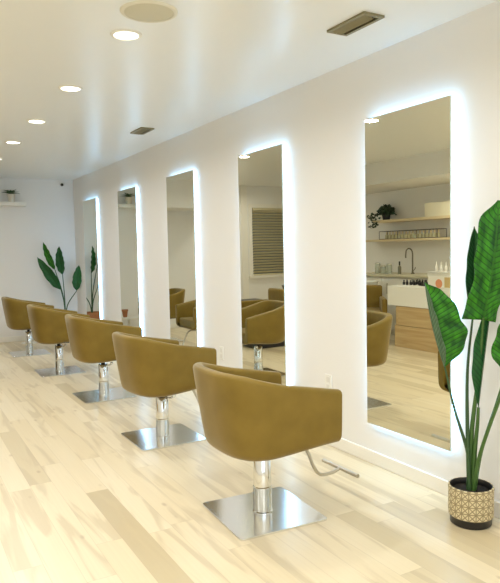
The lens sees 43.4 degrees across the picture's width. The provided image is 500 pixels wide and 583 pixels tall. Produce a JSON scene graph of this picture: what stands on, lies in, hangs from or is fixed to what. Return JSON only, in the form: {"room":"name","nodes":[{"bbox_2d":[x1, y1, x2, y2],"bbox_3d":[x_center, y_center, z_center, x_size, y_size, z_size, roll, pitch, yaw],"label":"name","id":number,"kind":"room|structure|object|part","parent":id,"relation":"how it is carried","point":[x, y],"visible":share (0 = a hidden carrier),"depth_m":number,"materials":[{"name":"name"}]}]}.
{"room":"salon","nodes":[
{"label":"salon","id":0,"kind":"room"},
{"bbox_2d":[0,178,77,336],"bbox_3d":[-4.808,-0.416,9.031,4.550,2.505,0.100,-3,4,-29],"label":"wall","id":1,"kind":"structure","parent":0,"point":[47,218],"depth_m":9.78,"materials":[{"name":"white paint"}]},
{"bbox_2d":[0,202,26,206],"bbox_3d":[-3.667,-1.318,9.455,0.540,0.055,0.200,-3,4,-29],"label":"floating shelf","id":2,"kind":"object","parent":1,"relation":"attached to","point":[20,204],"visible":1,"depth_m":9.41,"materials":[{"name":"white paint"}]},
{"bbox_2d":[2,189,19,201],"bbox_3d":[-3.618,-1.448,9.484,0.248,0.197,0.166,-1,4,-4],"label":"potted succulent","id":3,"kind":"object","parent":2,"relation":"on","point":[11,194],"visible":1,"depth_m":9.45,"materials":[{"name":"white ceramic"}]},
{"bbox_2d":[7,194,14,201],"bbox_3d":[-3.608,-1.409,9.483,0.116,0.120,0.116,-3,4,-29],"label":"pot","id":4,"kind":"object","parent":3,"relation":"attached to","point":[11,197],"depth_m":9.44,"materials":[{"name":"beige ceramic"}]},
{"bbox_2d":[0,335,33,342],"bbox_3d":[-4.328,0.771,9.304,3.536,0.082,0.014,-3,4,-29],"label":"baseboard","id":5,"kind":"structure","parent":1,"relation":"attached to","point":[12,338],"depth_m":9.67,"materials":[{"name":"white paint"}]},
{"bbox_2d":[0,0,497,179],"bbox_3d":[-1.778,-1.413,3.566,4.750,0.100,12.485,-3,4,-29],"label":"ceiling","id":6,"kind":"structure","parent":0,"point":[216,59],"depth_m":3.84,"materials":[{"name":"white paint"}]},
{"bbox_2d":[4,141,21,143],"bbox_3d":[-2.449,-1.540,6.490,0.170,0.009,0.170,-3,4,-29],"label":"recessed light","id":7,"kind":"object","parent":6,"relation":"in","point":[8,142],"visible":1,"depth_m":6.49,"materials":[{"name":"beige"}]},
{"bbox_2d":[26,119,46,123],"bbox_3d":[-1.865,-1.484,5.484,0.170,0.009,0.170,-3,4,-29],"label":"recessed light","id":8,"kind":"object","parent":6,"relation":"in","point":[35,121],"visible":1,"depth_m":5.48,"materials":[{"name":"beige"}]},
{"bbox_2d":[58,85,82,91],"bbox_3d":[-1.260,-1.423,4.407,0.170,0.009,0.170,-3,4,-29],"label":"recessed light","id":9,"kind":"object","parent":6,"relation":"in","point":[68,88],"visible":1,"depth_m":4.40,"materials":[{"name":"beige"}]},
{"bbox_2d":[110,29,141,40],"bbox_3d":[-0.659,-1.363,3.343,0.170,0.009,0.170,-3,4,-29],"label":"recessed light","id":10,"kind":"object","parent":6,"relation":"in","point":[120,34],"visible":1,"depth_m":3.33,"materials":[{"name":"white paint"}]},
{"bbox_2d":[130,127,153,134],"bbox_3d":[-1.030,-1.530,5.996,0.132,0.019,0.304,-3,4,-29],"label":"ceiling vent","id":11,"kind":"object","parent":6,"relation":"in","point":[142,130],"visible":1,"depth_m":5.96,"materials":[{"name":"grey metal"}]},
{"bbox_2d":[120,0,177,22],"bbox_3d":[-0.487,-1.345,3.027,0.278,0.009,0.278,-3,4,-29],"label":"ceiling speaker","id":12,"kind":"object","parent":6,"relation":"attached to","point":[146,11],"visible":1,"depth_m":3.00,"materials":[{"name":"beige plastic"}]},
{"bbox_2d":[327,11,384,35],"bbox_3d":[0.541,-1.375,3.237,0.132,0.019,0.304,-3,4,-29],"label":"ceiling vent","id":13,"kind":"object","parent":6,"relation":"in","point":[363,19],"visible":1,"depth_m":3.21,"materials":[{"name":"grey metal"}]},
{"bbox_2d":[0,340,499,582],"bbox_3d":[-1.729,1.186,3.739,4.750,0.100,12.485,-3,4,-29],"label":"floor","id":14,"kind":"structure","parent":0,"point":[80,502],"depth_m":3.29,"materials":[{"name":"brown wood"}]},
{"bbox_2d":[1,297,53,357],"bbox_3d":[-2.914,0.447,8.524,0.821,0.779,0.599,-3,4,-29],"label":"chair","id":15,"kind":"object","parent":14,"relation":"on","point":[15,310],"visible":0.64,"depth_m":8.21,"materials":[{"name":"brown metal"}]},
{"bbox_3d":[-2.989,0.835,8.504,0.484,0.011,0.484,-3,4,-28],"label":"plate","id":16,"kind":"part","parent":15,"relation":"part of","materials":[{"name":"silver metal"}]},
{"bbox_2d":[27,304,89,377],"bbox_3d":[-2.095,0.522,7.178,0.821,0.779,0.599,-3,4,-29],"label":"chair","id":17,"kind":"object","parent":14,"relation":"on","point":[48,325],"visible":0.71,"depth_m":6.87,"materials":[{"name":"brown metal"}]},
{"bbox_3d":[-2.170,0.910,7.157,0.484,0.011,0.484,-3,4,-29],"label":"plate","id":18,"kind":"part","parent":17,"relation":"part of","materials":[{"name":"silver metal"}]},
{"bbox_2d":[37,243,81,309],"bbox_3d":[-2.962,-0.009,9.758,0.667,1.526,0.283,-3,4,-29],"label":"potted plant","id":19,"kind":"object","parent":14,"relation":"on","point":[53,279],"visible":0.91,"depth_m":9.76,"materials":[{"name":"green plant"}]},
{"bbox_2d":[65,314,141,403],"bbox_3d":[-1.302,0.590,5.942,0.821,0.779,0.599,-3,4,-29],"label":"chair","id":20,"kind":"object","parent":14,"relation":"on","point":[90,339],"visible":0.78,"depth_m":5.65,"materials":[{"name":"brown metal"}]},
{"bbox_3d":[-1.376,0.977,5.922,0.484,0.011,0.484,-3,4,-30],"label":"plate","id":21,"kind":"part","parent":20,"relation":"part of","materials":[{"name":"silver metal"}]},
{"bbox_2d":[112,332,216,451],"bbox_3d":[-0.562,0.666,4.590,0.821,0.779,0.599,-4,5,-35],"label":"chair","id":22,"kind":"object","parent":14,"relation":"on","point":[160,368],"visible":0.86,"depth_m":4.31,"materials":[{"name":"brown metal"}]},
{"bbox_3d":[-0.631,1.054,4.562,0.484,0.011,0.484,-3,4,-30],"label":"plate","id":23,"kind":"part","parent":22,"relation":"part of","materials":[{"name":"silver metal"}]},
{"bbox_2d":[193,362,358,540],"bbox_3d":[0.140,0.743,3.250,0.821,0.779,0.599,-3,4,-30],"label":"chair","id":24,"kind":"object","parent":14,"relation":"on","point":[247,414],"visible":1,"depth_m":3.00,"materials":[{"name":"brown leather"}]},
{"bbox_3d":[0.066,1.131,3.229,0.484,0.011,0.484,-3,4,-26],"label":"plate","id":25,"kind":"part","parent":24,"relation":"part of","materials":[{"name":"silver metal"}]},
{"bbox_2d":[424,200,499,529],"bbox_3d":[1.117,0.365,2.821,0.318,1.554,0.609,-3,4,-29],"label":"potted plant","id":26,"kind":"object","parent":14,"relation":"on","point":[470,498],"visible":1,"depth_m":2.97,"materials":[{"name":"green plant"}]},
{"bbox_3d":[1.078,1.013,3.064,0.214,0.145,0.214,-3,4,-29],"label":"pot","id":27,"kind":"part","parent":26,"relation":"part of","materials":[{"name":"beige ceramic"}]},
{"bbox_2d":[73,0,499,501],"bbox_3d":[0.269,-0.228,4.795,0.100,2.505,12.485,-3,4,-29],"label":"wall","id":28,"kind":"structure","parent":0,"point":[319,121],"depth_m":4.22,"materials":[{"name":"white paint"}]},
{"bbox_2d":[83,198,101,318],"bbox_3d":[-2.307,-0.411,9.192,0.040,1.851,0.670,-3,4,-29],"label":"wall mirror","id":29,"kind":"object","parent":28,"relation":"attached to","point":[90,207],"visible":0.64,"depth_m":9.10,"materials":[{"name":"silver glass"}]},
{"bbox_2d":[117,186,141,327],"bbox_3d":[-1.482,-0.330,7.742,0.040,1.851,0.670,-3,4,-29],"label":"wall mirror","id":30,"kind":"object","parent":28,"relation":"attached to","point":[128,209],"visible":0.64,"depth_m":7.66,"materials":[{"name":"silver glass"}]},
{"bbox_2d":[166,170,199,346],"bbox_3d":[-0.675,-0.250,6.320,0.040,1.851,0.670,-3,4,-29],"label":"wall mirror","id":31,"kind":"object","parent":28,"relation":"attached to","point":[180,188],"visible":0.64,"depth_m":6.25,"materials":[{"name":"silver glass"}]},
{"bbox_2d":[219,346,223,359],"bbox_3d":[-0.259,0.558,5.696,0.009,0.120,0.076,-3,4,-29],"label":"wall outlet","id":32,"kind":"object","parent":28,"relation":"attached to","point":[221,349],"visible":1,"depth_m":5.68,"materials":[{"name":"white paint"}]},
{"bbox_2d":[238,144,288,384],"bbox_3d":[0.102,-0.172,4.944,0.041,1.851,0.670,-3,4,-29],"label":"wall mirror","id":33,"kind":"object","parent":28,"relation":"attached to","point":[261,173],"visible":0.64,"depth_m":4.88,"materials":[{"name":"silver glass"}]},
{"bbox_2d":[325,374,331,388],"bbox_3d":[0.536,0.627,4.295,0.009,0.120,0.076,-3,4,-29],"label":"wall outlet","id":34,"kind":"object","parent":28,"relation":"attached to","point":[328,378],"visible":0.73,"depth_m":4.29,"materials":[{"name":"white paint"}]},
{"bbox_2d":[365,95,453,450],"bbox_3d":[0.891,-0.094,3.554,0.041,1.851,0.670,-3,4,-29],"label":"wall mirror","id":35,"kind":"object","parent":28,"relation":"attached to","point":[409,151],"visible":1,"depth_m":3.51,"materials":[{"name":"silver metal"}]},
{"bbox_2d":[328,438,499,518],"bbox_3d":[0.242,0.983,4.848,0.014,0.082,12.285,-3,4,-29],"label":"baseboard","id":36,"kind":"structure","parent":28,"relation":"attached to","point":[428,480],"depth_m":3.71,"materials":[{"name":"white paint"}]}
]}

